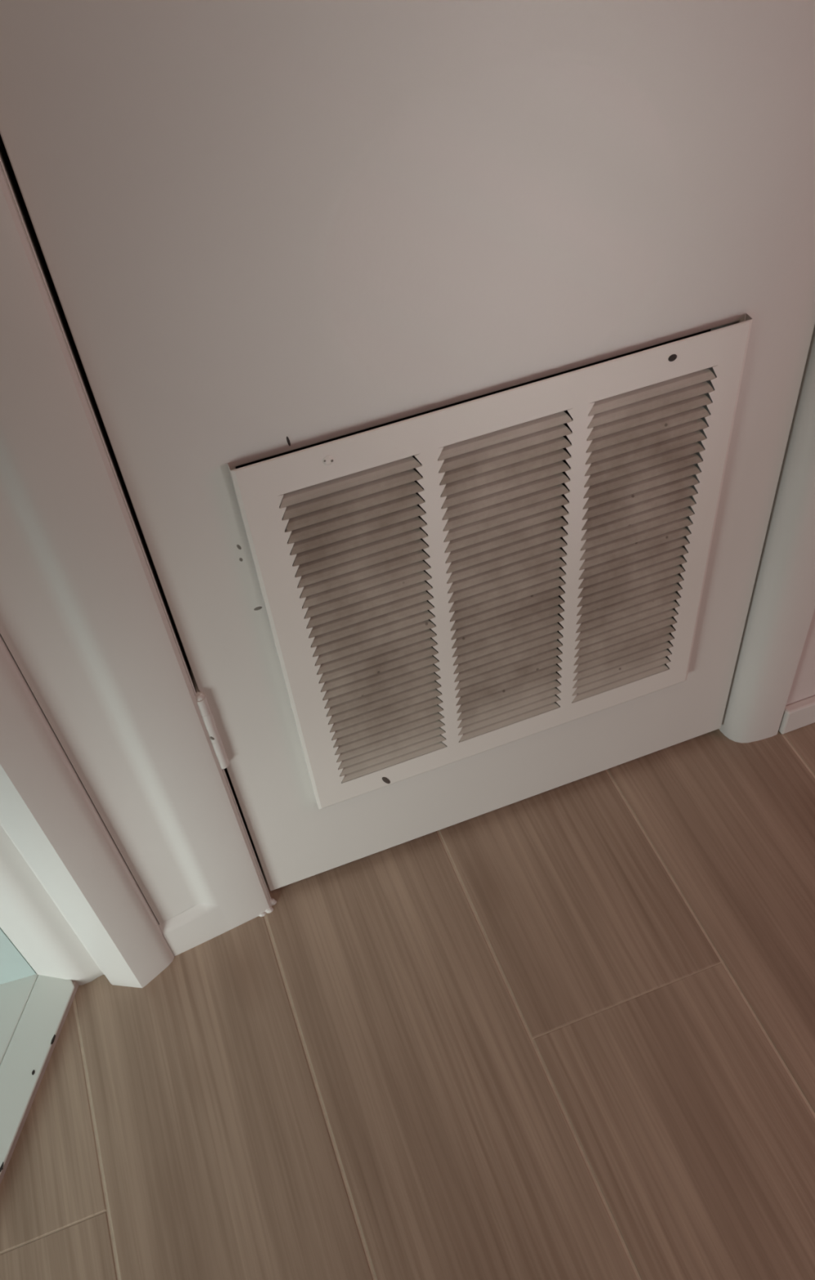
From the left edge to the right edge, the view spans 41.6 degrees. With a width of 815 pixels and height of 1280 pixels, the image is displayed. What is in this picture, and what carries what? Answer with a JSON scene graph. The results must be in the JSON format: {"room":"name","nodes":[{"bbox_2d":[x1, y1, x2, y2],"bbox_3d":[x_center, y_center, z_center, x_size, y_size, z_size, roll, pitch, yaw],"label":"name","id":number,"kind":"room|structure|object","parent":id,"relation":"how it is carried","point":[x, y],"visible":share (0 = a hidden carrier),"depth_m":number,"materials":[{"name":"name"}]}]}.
{"room":"hallway","nodes":[
{"label":"hallway","id":0,"kind":"room"},
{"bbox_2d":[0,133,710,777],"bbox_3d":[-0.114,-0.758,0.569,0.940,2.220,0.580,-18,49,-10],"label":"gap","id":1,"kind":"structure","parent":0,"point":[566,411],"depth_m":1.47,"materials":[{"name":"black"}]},
{"bbox_2d":[0,722,814,1279],"bbox_3d":[0.560,0.390,0.990,2.500,0.030,3.639,-18,49,-10],"label":"floor","id":2,"kind":"structure","parent":0,"point":[566,1032],"depth_m":1.02,"materials":[{"name":"tile"}]},
{"bbox_2d":[0,608,814,984],"bbox_3d":[-0.117,-0.662,0.298,3.358,2.500,0.216,-18,49,-10],"label":"wall","id":3,"kind":"structure","parent":0,"point":[802,686],"depth_m":1.12,"materials":[{"name":"paint"}]},
{"bbox_2d":[0,972,79,1184],"bbox_3d":[-0.618,0.695,0.818,0.400,0.014,1.050,5,50,10],"label":"sill","id":4,"kind":"structure","parent":3,"relation":"attached to","point":[34,1009],"depth_m":1.05,"materials":[{"name":"paint"}]},
{"bbox_2d":[0,633,174,987],"bbox_3d":[-0.400,-0.375,0.322,0.136,2.130,0.106,-18,49,-10],"label":"trim","id":5,"kind":"structure","parent":3,"relation":"attached to","point":[72,905],"depth_m":0.94,"materials":[{"name":"paint"}]},
{"bbox_2d":[718,324,814,742],"bbox_3d":[0.300,-0.613,0.458,0.058,2.130,0.084,-18,49,-10],"label":"trim","id":6,"kind":"structure","parent":3,"relation":"attached to","point":[781,606],"depth_m":1.05,"materials":[{"name":"paint"}]},
{"bbox_2d":[777,695,814,733],"bbox_3d":[1.008,-0.099,1.325,1.246,0.042,0.011,-18,49,-10],"label":"baseboard","id":7,"kind":"structure","parent":3,"relation":"attached to","point":[798,714],"depth_m":1.21,"materials":[{"name":"paint"}]},
{"bbox_3d":[-0.182,-1.335,-0.527,0.842,0.370,0.104,-18,49,-10],"label":"wall","id":8,"kind":"structure","parent":0,"visible":0},
{"bbox_2d":[0,142,276,955],"bbox_3d":[-0.285,-0.419,0.352,0.116,2.134,0.085,-18,49,-10],"label":"trim","id":9,"kind":"structure","parent":8,"relation":"attached to","point":[86,619],"depth_m":0.78,"materials":[{"name":"paint"}]},
{"bbox_2d":[0,0,814,890],"bbox_3d":[0.017,-0.511,0.408,0.544,2.086,0.045,-18,49,-10],"label":"door","id":10,"kind":"structure","parent":8,"relation":"in","point":[264,228],"depth_m":0.67,"materials":[{"name":"paint"}]},
{"bbox_2d":[227,313,751,809],"bbox_3d":[0.083,-0.040,0.923,0.401,0.425,0.016,-18,49,-10],"label":"air return grille","id":11,"kind":"object","parent":10,"relation":"attached to","point":[348,507],"visible":1,"depth_m":0.88,"materials":[{"name":"metal"}]}
]}

